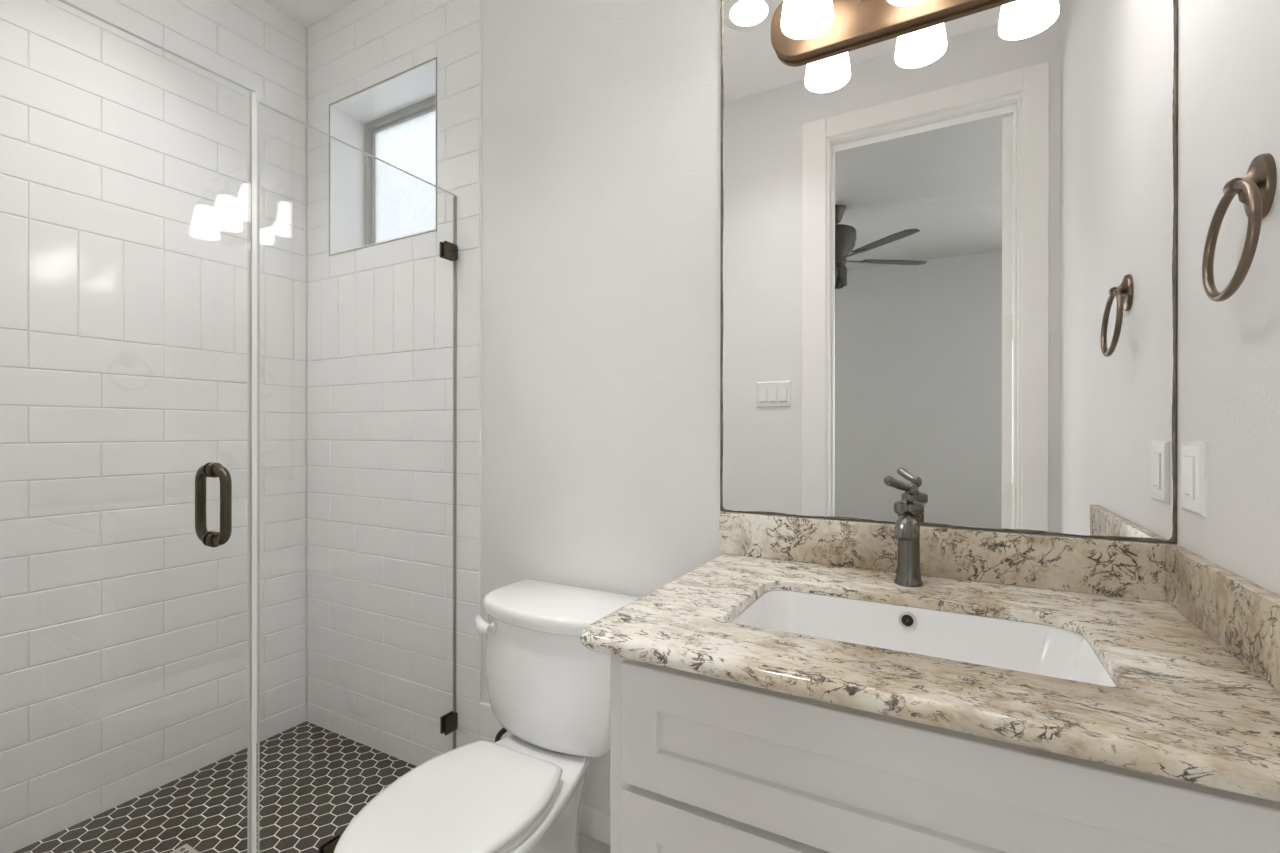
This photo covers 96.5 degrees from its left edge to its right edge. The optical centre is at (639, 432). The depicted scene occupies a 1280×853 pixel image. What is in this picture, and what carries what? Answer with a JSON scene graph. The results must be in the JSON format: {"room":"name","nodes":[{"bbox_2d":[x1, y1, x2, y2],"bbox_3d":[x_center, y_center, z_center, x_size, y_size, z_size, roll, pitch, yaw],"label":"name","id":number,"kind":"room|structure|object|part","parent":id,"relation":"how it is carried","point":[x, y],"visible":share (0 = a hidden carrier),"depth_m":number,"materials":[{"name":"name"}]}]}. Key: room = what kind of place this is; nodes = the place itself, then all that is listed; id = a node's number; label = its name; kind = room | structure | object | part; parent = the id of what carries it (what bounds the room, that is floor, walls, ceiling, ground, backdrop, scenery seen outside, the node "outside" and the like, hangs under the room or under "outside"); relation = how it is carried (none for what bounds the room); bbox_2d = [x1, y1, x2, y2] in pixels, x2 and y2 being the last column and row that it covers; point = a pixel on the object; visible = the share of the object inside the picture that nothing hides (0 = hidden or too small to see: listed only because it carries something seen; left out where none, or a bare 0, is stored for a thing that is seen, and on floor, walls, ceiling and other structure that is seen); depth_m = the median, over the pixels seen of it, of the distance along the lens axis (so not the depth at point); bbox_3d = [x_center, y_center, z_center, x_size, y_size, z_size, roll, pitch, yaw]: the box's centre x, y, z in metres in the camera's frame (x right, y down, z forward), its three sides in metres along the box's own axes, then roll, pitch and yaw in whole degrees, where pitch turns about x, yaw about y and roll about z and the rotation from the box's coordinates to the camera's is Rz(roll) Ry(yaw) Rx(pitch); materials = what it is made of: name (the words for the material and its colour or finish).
{"room":"bathroom","nodes":[
{"label":"bathroom","id":0,"kind":"room"},
{"bbox_2d":[0,0,307,852],"bbox_3d":[-1.677,-0.229,1.733,0.128,2.840,1.285,0,0,29],"label":"wall","id":1,"kind":"structure","parent":0,"point":[124,159],"depth_m":1.79,"materials":[{"name":"tile"}]},
{"bbox_2d":[263,0,355,27],"bbox_3d":[-0.486,-1.622,1.081,2.599,0.050,1.285,0,0,29],"label":"ceiling","id":2,"kind":"structure","parent":0,"point":[307,13],"depth_m":2.16,"materials":[{"name":"paint"}]},
{"bbox_2d":[12,721,609,852],"bbox_3d":[-0.517,1.168,1.034,2.599,0.051,1.400,0,0,29],"label":"floor","id":3,"kind":"structure","parent":0,"point":[315,779],"depth_m":1.75,"materials":[{"name":"black tile"}]},
{"bbox_2d":[170,844,199,852],"bbox_3d":[-1.230,1.139,1.502,0.118,0.006,0.117,0,0,29],"label":"shower drain","id":4,"kind":"object","parent":3,"relation":"on","point":[186,848],"visible":1,"depth_m":1.55,"materials":[{"name":"silver metal"}]},
{"bbox_2d":[334,580,640,852],"bbox_3d":[-0.310,0.789,1.274,0.483,0.707,0.757,0,0,29],"label":"toilet","id":5,"kind":"object","parent":3,"relation":"on","point":[522,791],"visible":0.89,"depth_m":1.32,"materials":[{"name":"white ceramic"}]},
{"bbox_3d":[-0.384,0.749,1.140,0.338,0.022,0.444,0,0,29],"label":"lid","id":6,"kind":"part","parent":5,"relation":"part of","materials":[{"name":"white plastic"}]},
{"bbox_3d":[-0.412,0.501,1.491,0.099,0.035,0.050,0,0,41],"label":"flush lever","id":7,"kind":"part","parent":5,"relation":"part of","materials":[{"name":"white plastic"}]},
{"bbox_3d":[-0.384,0.771,1.138,0.336,0.016,0.436,0,0,29],"label":"seat","id":8,"kind":"part","parent":5,"relation":"part of","materials":[{"name":"white plastic"}]},
{"bbox_3d":[-0.331,0.961,1.237,0.352,0.364,0.670,0,0,29],"label":"bowl","id":9,"kind":"part","parent":5,"relation":"part of","materials":[{"name":"white ceramic"}]},
{"bbox_3d":[-0.195,0.629,1.484,0.472,0.303,0.242,0,0,29],"label":"tank","id":10,"kind":"part","parent":5,"relation":"part of","materials":[{"name":"white ceramic"}]},
{"bbox_3d":[-0.196,0.457,1.482,0.483,0.043,0.262,0,0,29],"label":"tank lid","id":11,"kind":"part","parent":5,"relation":"part of","materials":[{"name":"white ceramic"}]},
{"bbox_2d":[610,655,1279,852],"bbox_3d":[0.447,0.738,0.944,0.819,0.812,0.600,0,0,29],"label":"vanity cabinet","id":12,"kind":"object","parent":3,"relation":"on","point":[700,763],"visible":0.54,"depth_m":0.71,"materials":[{"name":"grey paint"}]},
{"bbox_3d":[0.318,0.693,0.707,0.819,0.722,0.021,0,0,29],"label":"frame","id":13,"kind":"part","parent":12,"relation":"part of","materials":[{"name":"grey paint"}]},
{"bbox_3d":[0.299,0.662,0.695,0.736,0.245,0.020,0,0,29],"label":"drawer","id":14,"kind":"part","parent":12,"relation":"part of","materials":[{"name":"grey paint"}]},
{"bbox_2d":[580,554,1279,801],"bbox_3d":[0.427,0.316,0.946,0.862,0.030,0.648,0,0,29],"label":"countertop","id":15,"kind":"structure","parent":12,"relation":"on","point":[1182,707],"depth_m":0.73,"materials":[{"name":"beige stone"}]},
{"bbox_2d":[884,476,924,586],"bbox_3d":[0.512,0.193,1.113,0.059,0.217,0.124,0,0,40],"label":"faucet","id":16,"kind":"object","parent":15,"relation":"on","point":[908,511],"visible":1,"depth_m":1.12,"materials":[{"name":"grey metal"}]},
{"bbox_3d":[0.512,0.105,1.124,0.083,0.042,0.024,0,0,-24],"label":"lever","id":17,"kind":"part","parent":16,"relation":"part of","materials":[{"name":"grey metal"}]},
{"bbox_3d":[0.514,0.186,1.102,0.039,0.059,0.111,0,0,29],"label":"spout","id":18,"kind":"part","parent":16,"relation":"part of","materials":[{"name":"grey metal"}]},
{"bbox_2d":[730,590,1116,686],"bbox_3d":[0.421,0.394,0.923,0.546,0.148,0.318,0,0,29],"label":"sink","id":19,"kind":"object","parent":15,"relation":"in","point":[1034,648],"visible":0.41,"depth_m":1.02,"materials":[{"name":"white ceramic"}]},
{"bbox_2d":[307,0,1174,811],"bbox_3d":[-0.134,-0.227,1.731,2.839,2.840,0.208,0,0,29],"label":"wall","id":20,"kind":"structure","parent":0,"point":[601,119],"depth_m":1.77,"materials":[{"name":"paint"}]},
{"bbox_2d":[257,102,457,852],"bbox_3d":[-0.749,0.179,1.605,0.028,1.906,0.604,0,0,29],"label":"glass panel","id":21,"kind":"object","parent":20,"relation":"attached to","point":[448,251],"visible":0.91,"depth_m":1.48,"materials":[{"name":"clear glass"}]},
{"bbox_2d":[329,57,437,255],"bbox_3d":[-0.887,-0.965,2.135,0.588,0.584,0.199,0,0,29],"label":"window","id":22,"kind":"structure","parent":20,"relation":"in","point":[372,202],"depth_m":2.22,"materials":[{"name":"white glass"}]},
{"bbox_3d":[-0.852,-0.965,2.199,0.568,0.564,0.055,0,0,29],"label":"frame","id":23,"kind":"part","parent":22,"relation":"part of","materials":[{"name":"grey plastic"}]},
{"bbox_3d":[-0.852,-0.965,2.199,0.512,0.508,0.005,0,0,29],"label":"pane","id":24,"kind":"part","parent":22,"relation":"part of","materials":[{"name":"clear glass"}]},
{"bbox_2d":[479,0,481,699],"bbox_3d":[-0.508,-0.373,1.821,0.002,2.450,0.008,0,0,29],"label":"trim","id":25,"kind":"structure","parent":20,"relation":"attached to","point":[480,294],"depth_m":1.82,"materials":[{"name":"white paint"}]},
{"bbox_2d":[578,802,610,844],"bbox_3d":[-0.006,1.101,1.545,0.550,0.085,0.013,0,0,29],"label":"baseboard","id":26,"kind":"structure","parent":20,"relation":"attached to","point":[594,822],"depth_m":1.60,"materials":[{"name":"white paint"}]},
{"bbox_2d":[719,512,1175,601],"bbox_3d":[0.578,0.250,1.221,0.860,0.102,0.020,0,0,29],"label":"backsplash","id":27,"kind":"structure","parent":20,"relation":"attached to","point":[1108,567],"depth_m":1.16,"materials":[{"name":"beige stone"}]},
{"bbox_2d":[720,0,1177,543],"bbox_3d":[0.581,-0.509,1.227,0.862,1.414,0.006,0,0,29],"label":"wall mirror","id":28,"kind":"object","parent":20,"relation":"attached to","point":[949,242],"visible":0.98,"depth_m":1.18,"materials":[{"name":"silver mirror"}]},
{"bbox_2d":[771,0,990,59],"bbox_3d":[0.546,-0.981,1.146,0.612,0.225,0.168,0,0,29],"label":"vanity light","id":29,"kind":"object","parent":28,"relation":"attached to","point":[800,29],"visible":1,"depth_m":1.25,"materials":[{"name":"brown metal"}]},
{"bbox_3d":[0.355,-0.940,1.217,0.108,0.133,0.108,0,0,29],"label":"lamp shade","id":30,"kind":"part","parent":29,"relation":"part of","materials":[{"name":"white glass"}]},
{"bbox_3d":[0.537,-0.940,1.117,0.108,0.133,0.108,0,0,29],"label":"lamp shade","id":31,"kind":"part","parent":29,"relation":"part of","materials":[{"name":"white glass"}]},
{"bbox_2d":[1176,0,1279,595],"bbox_3d":[0.678,-0.225,0.380,0.120,2.840,1.400,0,0,29],"label":"wall","id":32,"kind":"structure","parent":0,"point":[1228,351],"depth_m":0.83,"materials":[{"name":"paint"}]},
{"bbox_2d":[1181,442,1206,516],"bbox_3d":[0.912,0.075,0.945,0.010,0.118,0.092,0,0,29],"label":"wall switch","id":33,"kind":"object","parent":32,"relation":"attached to","point":[1193,454],"visible":1,"depth_m":0.93,"materials":[{"name":"white plastic"}]},
{"bbox_2d":[1166,545,1279,692],"bbox_3d":[0.796,0.250,0.744,0.020,0.103,0.608,0,0,29],"label":"backsplash","id":34,"kind":"structure","parent":32,"relation":"attached to","point":[1242,616],"depth_m":0.78,"materials":[{"name":"beige stone"}]},
{"bbox_2d":[1202,153,1276,301],"bbox_3d":[0.786,-0.266,0.748,0.044,0.184,0.152,0,0,29],"label":"towel ring","id":35,"kind":"object","parent":32,"relation":"attached to","point":[1256,190],"visible":1,"depth_m":0.72,"materials":[{"name":"brown metal"}]},
{"bbox_3d":[0.782,-0.321,0.750,0.023,0.023,0.020,0,0,29],"label":"post","id":36,"kind":"part","parent":35,"relation":"part of","materials":[{"name":"brown metal"}]},
{"bbox_3d":[-0.560,-0.226,0.329,5.100,2.840,0.123,0,0,29],"label":"wall","id":37,"kind":"structure","parent":0,"visible":0},
{"bbox_2d":[58,0,256,852],"bbox_3d":[-1.049,0.171,1.041,0.132,1.908,0.655,0,0,30],"label":"shower glass door","id":38,"kind":"structure","parent":37,"relation":"attached to","point":[210,469],"depth_m":1.31,"materials":[{"name":"clear glass"}]},
{"bbox_3d":[-1.048,0.171,1.043,0.010,1.908,0.633,0,0,30],"label":"glass pane","id":39,"kind":"part","parent":38,"relation":"part of","materials":[{"name":"clear glass"}]}
]}

